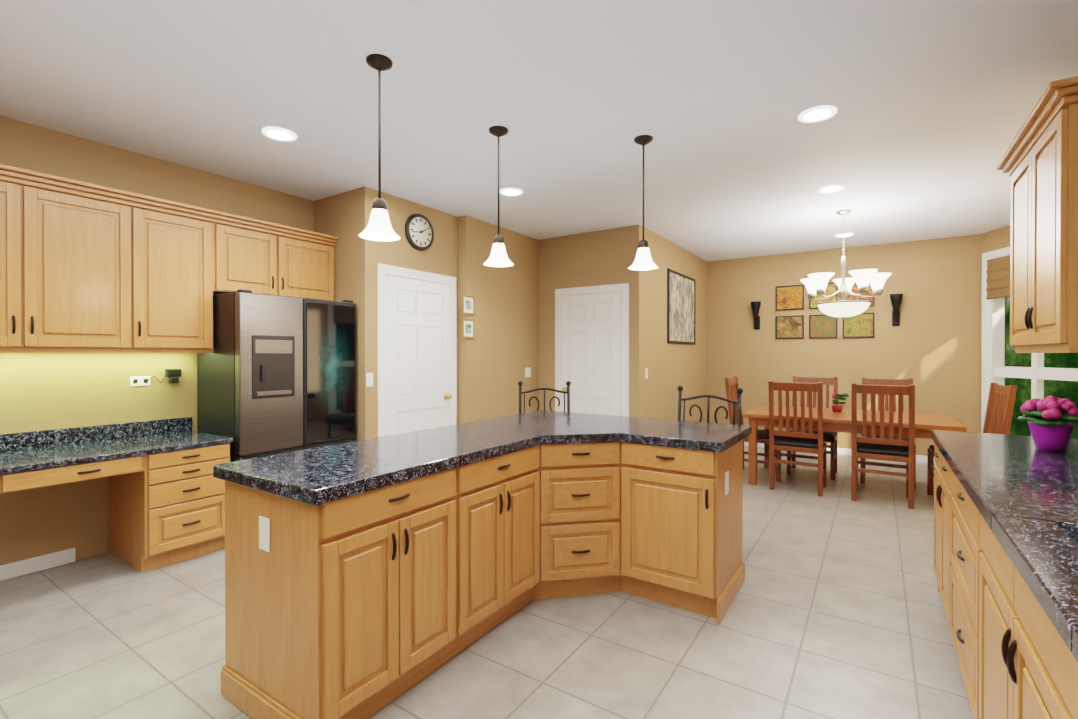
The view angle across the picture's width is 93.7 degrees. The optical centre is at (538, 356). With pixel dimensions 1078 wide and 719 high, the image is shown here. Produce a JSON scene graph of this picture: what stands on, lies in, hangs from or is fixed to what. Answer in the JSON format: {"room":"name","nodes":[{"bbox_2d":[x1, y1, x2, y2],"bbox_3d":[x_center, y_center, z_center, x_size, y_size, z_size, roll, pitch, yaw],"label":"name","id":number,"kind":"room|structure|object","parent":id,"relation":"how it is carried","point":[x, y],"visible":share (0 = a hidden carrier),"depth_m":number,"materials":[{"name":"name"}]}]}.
{"room":"kitchen","nodes":[
{"label":"kitchen","id":0,"kind":"room"},
{"bbox_2d":[0,446,972,718],"bbox_3d":[0.812,1.369,3.152,6.685,0.100,9.690,0,0,34],"label":"floor","id":1,"kind":"structure","parent":0,"point":[836,610],"depth_m":2.35,"materials":[{"name":"tile"}]},
{"bbox_2d":[104,441,233,572],"bbox_3d":[-2.495,0.951,3.422,0.637,0.732,0.486,0,0,34],"label":"base cabinet","id":2,"kind":"object","parent":1,"relation":"on","point":[166,496],"depth_m":3.20,"materials":[{"name":"wood"}]},
{"bbox_2d":[0,429,233,476],"bbox_3d":[-3.119,0.574,2.478,0.647,0.032,2.766,0,0,34],"label":"countertop","id":3,"kind":"structure","parent":2,"relation":"on","point":[84,452],"depth_m":3.00,"materials":[{"name":"black stone"}]},
{"bbox_2d":[197,289,355,461],"bbox_3d":[-2.052,0.421,4.035,0.655,1.785,0.947,0,0,34],"label":"fridge","id":4,"kind":"object","parent":1,"relation":"on","point":[276,374],"visible":0.75,"depth_m":3.73,"materials":[{"name":"silver metal"}]},
{"bbox_2d":[221,442,744,718],"bbox_3d":[-0.019,0.891,2.476,1.496,0.862,2.194,0,0,34],"label":"kitchen island","id":5,"kind":"object","parent":1,"relation":"on","point":[366,578],"depth_m":1.93,"materials":[{"name":"brown wood"}]},
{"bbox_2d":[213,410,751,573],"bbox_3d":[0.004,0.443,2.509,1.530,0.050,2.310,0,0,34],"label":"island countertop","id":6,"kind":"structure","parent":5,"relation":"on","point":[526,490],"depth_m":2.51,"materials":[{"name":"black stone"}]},
{"bbox_2d":[518,381,570,413],"bbox_3d":[0.051,0.763,4.206,0.464,1.104,0.460,0,0,-1],"label":"stool","id":7,"kind":"object","parent":1,"relation":"on","point":[520,383],"visible":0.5,"depth_m":4.39,"materials":[{"name":"black metal"}]},
{"bbox_2d":[677,386,742,424],"bbox_3d":[1.109,0.767,3.466,0.464,1.104,0.460,0,0,34],"label":"stool","id":8,"kind":"object","parent":1,"relation":"on","point":[739,392],"visible":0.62,"depth_m":3.61,"materials":[{"name":"black metal"}]},
{"bbox_2d":[724,376,777,481],"bbox_3d":[2.372,0.766,5.601,0.505,1.078,0.460,0,0,34],"label":"chair","id":9,"kind":"object","parent":1,"relation":"on","point":[732,385],"visible":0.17,"depth_m":5.54,"materials":[{"name":"brown wood"}]},
{"bbox_2d":[768,381,826,496],"bbox_3d":[2.562,0.769,5.002,0.460,1.078,0.505,0,0,34],"label":"chair","id":10,"kind":"object","parent":1,"relation":"on","point":[802,441],"visible":1,"depth_m":4.86,"materials":[{"name":"brown wood"}]},
{"bbox_2d":[787,376,837,479],"bbox_3d":[3.084,0.766,5.693,0.460,1.078,0.505,0,0,34],"label":"chair","id":11,"kind":"object","parent":1,"relation":"on","point":[830,437],"visible":0.48,"depth_m":5.73,"materials":[{"name":"brown wood"}]},
{"bbox_2d":[742,405,966,484],"bbox_3d":[3.113,0.943,5.130,1.770,0.730,1.060,0,0,34],"label":"dining table","id":12,"kind":"object","parent":1,"relation":"on","point":[926,424],"visible":0.65,"depth_m":4.91,"materials":[{"name":"brown wood"}]},
{"bbox_2d":[831,392,848,411],"bbox_3d":[3.147,0.470,5.280,0.166,0.212,0.136,0,0,34],"label":"potted plant","id":13,"kind":"object","parent":12,"relation":"on","point":[836,406],"visible":1,"depth_m":5.25,"materials":[{"name":"red"}]},
{"bbox_2d":[851,383,914,508],"bbox_3d":[3.135,0.772,4.619,0.460,1.078,0.505,0,0,34],"label":"chair","id":14,"kind":"object","parent":1,"relation":"on","point":[875,448],"visible":1,"depth_m":4.47,"materials":[{"name":"brown wood"}]},
{"bbox_2d":[860,377,915,489],"bbox_3d":[3.657,0.768,5.310,0.460,1.078,0.505,0,0,34],"label":"chair","id":15,"kind":"object","parent":1,"relation":"on","point":[904,382],"visible":0.17,"depth_m":5.43,"materials":[{"name":"brown wood"}]},
{"bbox_2d":[932,438,942,601],"bbox_3d":[2.291,0.896,2.360,0.652,0.855,0.780,0,0,34],"label":"base cabinet","id":16,"kind":"object","parent":1,"relation":"on","point":[938,454],"depth_m":2.64,"materials":[{"name":"brown wood"}]},
{"bbox_2d":[943,458,970,707],"bbox_3d":[1.889,0.899,1.759,0.652,0.855,0.790,0,0,34],"label":"base cabinet","id":17,"kind":"object","parent":1,"relation":"on","point":[956,500],"depth_m":2.01,"materials":[{"name":"brown wood"}]},
{"bbox_2d":[927,383,1016,494],"bbox_3d":[3.837,0.772,4.508,0.505,1.077,0.460,0,0,26],"label":"chair","id":18,"kind":"object","parent":1,"relation":"on","point":[999,408],"visible":0.4,"depth_m":4.47,"materials":[{"name":"brown wood"}]},
{"bbox_2d":[971,502,1046,718],"bbox_3d":[1.594,0.902,1.317,0.652,0.855,0.272,0,0,34],"label":"base cabinet","id":19,"kind":"object","parent":1,"relation":"on","point":[1006,539],"depth_m":1.43,"materials":[{"name":"brown wood"}]},
{"bbox_2d":[931,430,1077,545],"bbox_3d":[2.011,0.446,1.949,0.662,0.050,1.830,0,0,34],"label":"countertop","id":20,"kind":"structure","parent":19,"relation":"on","point":[1021,490],"depth_m":1.71,"materials":[{"name":"grey stone"}]},
{"bbox_2d":[1018,396,1077,452],"bbox_3d":[2.289,0.295,2.253,0.214,0.245,0.215,0,0,34],"label":"flower pot","id":21,"kind":"object","parent":20,"relation":"on","point":[1051,429],"visible":1,"depth_m":2.21,"materials":[{"name":"purple"}]},
{"bbox_2d":[1047,602,1066,629],"bbox_3d":[1.317,0.645,0.904,0.444,0.012,0.704,0,0,34],"label":"countertop","id":22,"kind":"structure","parent":19,"relation":"on","point":[1053,615],"depth_m":0.88,"materials":[{"name":"grey stone"}]},
{"bbox_2d":[1047,538,1077,625],"bbox_3d":[1.138,0.558,1.024,0.012,0.162,0.704,0,0,34],"label":"countertop","id":23,"kind":"structure","parent":19,"relation":"on","point":[1062,570],"depth_m":0.95,"materials":[{"name":"grey stone"}]},
{"bbox_2d":[987,598,1058,718],"bbox_3d":[1.440,1.000,1.087,0.652,0.660,0.283,0,0,34],"label":"base cabinet","id":24,"kind":"object","parent":1,"relation":"on","point":[998,609],"depth_m":1.35,"materials":[{"name":"brown wood"}]},
{"bbox_2d":[999,622,1054,718],"bbox_3d":[1.252,1.002,0.806,0.652,0.660,0.605,0,0,34],"label":"base cabinet","id":25,"kind":"object","parent":1,"relation":"on","point":[1026,654],"depth_m":1.10,"materials":[{"name":"brown wood"}]},
{"bbox_2d":[1055,630,1077,718],"bbox_3d":[0.907,0.907,0.290,0.652,0.855,0.884,0,0,34],"label":"base cabinet","id":26,"kind":"object","parent":1,"relation":"on","point":[1066,664],"depth_m":0.86,"materials":[{"name":"brown wood"}]},
{"bbox_2d":[1059,542,1077,561],"bbox_3d":[1.263,0.484,0.717,0.537,0.313,4.710,0,0,34],"label":"countertop","id":27,"kind":"structure","parent":26,"relation":"on","point":[1073,550],"depth_m":1.12,"materials":[{"name":"grey stone"}]},
{"bbox_2d":[1067,622,1077,657],"bbox_3d":[0.514,0.458,-0.292,0.662,0.050,2.200,0,0,34],"label":"countertop","id":28,"kind":"structure","parent":26,"relation":"on","point":[1072,627],"depth_m":0.81,"materials":[{"name":"grey stone"}]},
{"bbox_2d":[0,116,1009,565],"bbox_3d":[0.729,-0.052,3.200,6.485,2.740,9.690,0,0,34],"label":"wall","id":29,"kind":"structure","parent":0,"point":[930,344],"depth_m":5.60,"materials":[{"name":"brown paint"}]},
{"bbox_2d":[0,548,75,580],"bbox_3d":[-3.738,1.279,2.133,0.012,0.090,2.700,0,0,34],"label":"baseboard","id":30,"kind":"structure","parent":29,"relation":"attached to","point":[32,565],"depth_m":3.10,"materials":[{"name":"white wood"}]},
{"bbox_2d":[0,171,147,350],"bbox_3d":[-3.020,-0.521,2.909,0.327,0.942,1.129,0,0,34],"label":"upper cabinet","id":31,"kind":"object","parent":29,"relation":"attached to","point":[86,267],"depth_m":2.99,"materials":[{"name":"brown wood"}]},
{"bbox_2d":[0,417,191,452],"bbox_3d":[-3.380,0.507,2.651,0.020,0.100,2.766,0,0,34],"label":"backsplash","id":32,"kind":"structure","parent":29,"relation":"attached to","point":[32,439],"depth_m":3.30,"materials":[{"name":"black stone"}]},
{"bbox_2d":[130,369,180,386],"bbox_3d":[-2.719,0.145,3.599,0.070,0.118,0.297,0,0,34],"label":"electrical outlet plate","id":33,"kind":"object","parent":29,"relation":"attached to","point":[173,375],"visible":0.98,"depth_m":3.59,"materials":[{"name":"white plastic"}]},
{"bbox_2d":[148,203,227,350],"bbox_3d":[-2.605,-0.524,3.531,0.327,0.942,0.613,0,0,34],"label":"upper cabinet","id":34,"kind":"object","parent":29,"relation":"attached to","point":[188,250],"depth_m":3.48,"materials":[{"name":"brown wood"}]},
{"bbox_2d":[228,219,287,296],"bbox_3d":[-2.326,-0.739,3.946,0.327,0.517,0.529,0,0,34],"label":"upper cabinet","id":35,"kind":"object","parent":29,"relation":"attached to","point":[257,256],"depth_m":3.89,"materials":[{"name":"brown wood"}]},
{"bbox_2d":[288,231,335,300],"bbox_3d":[-2.090,-0.741,4.299,0.327,0.517,0.582,0,0,34],"label":"upper cabinet","id":36,"kind":"object","parent":29,"relation":"attached to","point":[310,259],"depth_m":4.26,"materials":[{"name":"brown wood"}]},
{"bbox_2d":[366,373,372,386],"bbox_3d":[-1.428,0.192,4.269,0.012,0.116,0.070,0,0,34],"label":"switch plate","id":37,"kind":"object","parent":29,"relation":"attached to","point":[369,379],"visible":1,"depth_m":4.26,"materials":[{"name":"white plastic"}]},
{"bbox_2d":[377,263,456,436],"bbox_3d":[-1.085,0.252,4.718,0.084,2.115,0.970,0,0,34],"label":"door","id":38,"kind":"structure","parent":29,"relation":"attached to","point":[416,353],"depth_m":4.68,"materials":[{"name":"white wood"}]},
{"bbox_2d":[405,214,433,250],"bbox_3d":[-1.109,-1.164,4.717,0.036,0.340,0.340,0,0,34],"label":"clock","id":39,"kind":"object","parent":29,"relation":"attached to","point":[419,232],"visible":1,"depth_m":4.70,"materials":[{"name":"brown"}]},
{"bbox_2d":[462,295,474,314],"bbox_3d":[-0.715,-0.527,5.121,0.024,0.190,0.180,0,0,34],"label":"frame","id":40,"kind":"object","parent":29,"relation":"attached to","point":[468,304],"visible":0.96,"depth_m":5.12,"materials":[{"name":"gold metal"}]},
{"bbox_2d":[462,319,474,337],"bbox_3d":[-0.715,-0.287,5.122,0.024,0.190,0.180,0,0,34],"label":"frame","id":41,"kind":"object","parent":29,"relation":"attached to","point":[468,328],"visible":0.98,"depth_m":5.12,"materials":[{"name":"gold metal"}]},
{"bbox_2d":[525,367,530,376],"bbox_3d":[-0.129,0.183,6.015,0.012,0.116,0.116,0,0,34],"label":"switch plate","id":42,"kind":"object","parent":29,"relation":"attached to","point":[527,371],"visible":1,"depth_m":6.02,"materials":[{"name":"white plastic"}]},
{"bbox_2d":[555,283,628,416],"bbox_3d":[0.572,0.246,5.776,0.950,2.115,0.084,0,0,34],"label":"door","id":43,"kind":"structure","parent":29,"relation":"attached to","point":[592,344],"depth_m":5.78,"materials":[{"name":"white wood"}]},
{"bbox_2d":[645,368,647,378],"bbox_3d":[1.206,0.185,5.655,0.012,0.116,0.070,0,0,34],"label":"switch plate","id":44,"kind":"object","parent":29,"relation":"attached to","point":[646,373],"visible":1,"depth_m":5.65,"materials":[{"name":"white plastic"}]},
{"bbox_2d":[667,268,695,344],"bbox_3d":[1.890,-0.631,6.661,0.024,0.920,1.100,0,0,34],"label":"framed picture","id":45,"kind":"object","parent":29,"relation":"attached to","point":[681,308],"visible":1,"depth_m":6.60,"materials":[{"name":"brown"}]},
{"bbox_2d":[751,301,760,329],"bbox_3d":[3.091,-0.589,7.200,0.140,0.390,0.170,0,0,34],"label":"sconce","id":46,"kind":"object","parent":29,"relation":"attached to","point":[755,306],"visible":1,"depth_m":7.17,"materials":[{"name":"black metal"}]},
{"bbox_2d":[776,284,803,310],"bbox_3d":[3.484,-0.823,7.022,0.355,0.340,0.024,0,0,34],"label":"picture","id":47,"kind":"object","parent":29,"relation":"attached to","point":[790,297],"visible":0.94,"depth_m":7.02,"materials":[{"name":"brown"}]},
{"bbox_2d":[776,315,803,338],"bbox_3d":[3.484,-0.413,7.024,0.355,0.320,0.024,0,0,34],"label":"picture","id":48,"kind":"object","parent":29,"relation":"attached to","point":[789,327],"visible":1,"depth_m":7.02,"materials":[{"name":"brown"}]},
{"bbox_2d":[809,314,836,337],"bbox_3d":[3.822,-0.412,6.799,0.333,0.320,0.024,0,0,34],"label":"picture","id":49,"kind":"object","parent":29,"relation":"attached to","point":[822,326],"visible":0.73,"depth_m":6.80,"materials":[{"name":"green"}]},
{"bbox_2d":[809,282,837,308],"bbox_3d":[3.822,-0.822,6.796,0.333,0.340,0.024,0,0,34],"label":"picture","id":50,"kind":"object","parent":29,"relation":"attached to","point":[831,288],"visible":0.31,"depth_m":6.76,"materials":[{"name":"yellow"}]},
{"bbox_2d":[744,442,935,463],"bbox_3d":[3.852,1.253,6.796,3.150,0.090,0.012,0,0,34],"label":"baseboard","id":51,"kind":"structure","parent":29,"relation":"attached to","point":[840,451],"depth_m":6.66,"materials":[{"name":"white wood"}]},
{"bbox_2d":[842,312,873,337],"bbox_3d":[4.155,-0.411,6.576,0.351,0.320,0.024,0,0,34],"label":"picture","id":52,"kind":"object","parent":29,"relation":"attached to","point":[861,325],"visible":0.79,"depth_m":6.57,"materials":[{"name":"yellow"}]},
{"bbox_2d":[846,282,874,306],"bbox_3d":[4.155,-0.821,6.574,0.351,0.340,0.024,0,0,34],"label":"picture","id":53,"kind":"object","parent":29,"relation":"attached to","point":[854,288],"visible":0.27,"depth_m":6.54,"materials":[{"name":"brown paper"}]},
{"bbox_2d":[890,294,902,325],"bbox_3d":[4.448,-0.584,6.292,0.140,0.390,0.170,0,0,34],"label":"sconce","id":54,"kind":"object","parent":29,"relation":"attached to","point":[896,300],"visible":1,"depth_m":6.26,"materials":[{"name":"black metal"}]},
{"bbox_2d":[981,247,1077,435],"bbox_3d":[5.121,0.039,4.939,0.165,2.470,1.870,0,0,5],"label":"window","id":55,"kind":"structure","parent":29,"relation":"in","point":[995,278],"depth_m":5.72,"materials":[{"name":"white wood"}]},
{"bbox_2d":[996,76,1077,352],"bbox_3d":[2.369,-0.528,2.228,0.385,1.020,1.036,0,0,34],"label":"upper cabinet","id":56,"kind":"object","parent":29,"relation":"attached to","point":[1038,163],"visible":1,"depth_m":2.10,"materials":[{"name":"brown wood"}]},
{"bbox_2d":[0,0,1077,260],"bbox_3d":[0.812,-1.471,3.136,6.685,0.100,9.690,0,0,34],"label":"ceiling","id":57,"kind":"structure","parent":0,"point":[934,102],"depth_m":2.80,"materials":[{"name":"white paint"}]},
{"bbox_2d":[262,127,296,140],"bbox_3d":[-1.652,-1.411,3.218,0.200,0.019,0.200,0,0,34],"label":"recessed light","id":58,"kind":"object","parent":57,"relation":"in","point":[278,133],"visible":1,"depth_m":3.19,"materials":[{"name":"white"}]},
{"bbox_2d":[359,54,399,240],"bbox_3d":[-0.765,-0.997,2.425,0.192,0.840,0.192,0,0,34],"label":"pendant light","id":59,"kind":"object","parent":57,"relation":"hanging from","point":[379,228],"visible":1,"depth_m":2.41,"materials":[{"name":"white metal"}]},
{"bbox_2d":[483,126,513,266],"bbox_3d":[-0.253,-1.001,3.168,0.192,0.840,0.192,0,0,34],"label":"pendant light","id":60,"kind":"object","parent":57,"relation":"hanging from","point":[498,257],"visible":1,"depth_m":3.15,"materials":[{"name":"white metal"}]},
{"bbox_2d":[500,188,522,195],"bbox_3d":[-0.240,-1.418,4.366,0.200,0.019,0.200,0,0,34],"label":"recessed light","id":61,"kind":"object","parent":57,"relation":"in","point":[511,192],"visible":0.98,"depth_m":4.33,"materials":[{"name":"white"}]},
{"bbox_2d":[629,135,657,269],"bbox_3d":[0.681,-1.002,3.297,0.192,0.840,0.192,0,0,34],"label":"pendant light","id":62,"kind":"object","parent":57,"relation":"hanging from","point":[643,260],"visible":1,"depth_m":3.27,"materials":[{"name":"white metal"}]},
{"bbox_2d":[798,105,836,122],"bbox_3d":[1.625,-1.410,2.950,0.200,0.019,0.200,0,0,34],"label":"recessed light","id":63,"kind":"object","parent":57,"relation":"in","point":[816,114],"visible":1,"depth_m":2.93,"materials":[{"name":"white"}]},
{"bbox_2d":[818,185,844,192],"bbox_3d":[2.475,-1.417,4.280,0.200,0.019,0.200,0,0,34],"label":"recessed light","id":64,"kind":"object","parent":57,"relation":"in","point":[830,188],"visible":0.98,"depth_m":4.25,"materials":[{"name":"white"}]},
{"bbox_2d":[834,233,853,236],"bbox_3d":[3.587,-1.427,5.943,0.200,0.019,0.200,0,0,34],"label":"recessed light","id":65,"kind":"object","parent":57,"relation":"in","point":[845,234],"visible":0.96,"depth_m":5.91,"materials":[{"name":"white"}]},
{"bbox_2d":[800,209,891,319],"bbox_3d":[3.005,-0.899,4.984,0.782,1.065,0.757,0,0,34],"label":"chandelier","id":66,"kind":"object","parent":57,"relation":"hanging from","point":[816,285],"visible":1,"depth_m":4.84,"materials":[{"name":"white glass"}]},
{"label":"outside","id":67,"kind":"structure","parent":0,"visible":0},
{"bbox_2d":[1004,297,1077,438],"bbox_3d":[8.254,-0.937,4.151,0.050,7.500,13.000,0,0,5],"label":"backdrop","id":68,"kind":"structure","parent":67,"point":[1061,389],"depth_m":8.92,"materials":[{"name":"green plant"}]}
]}

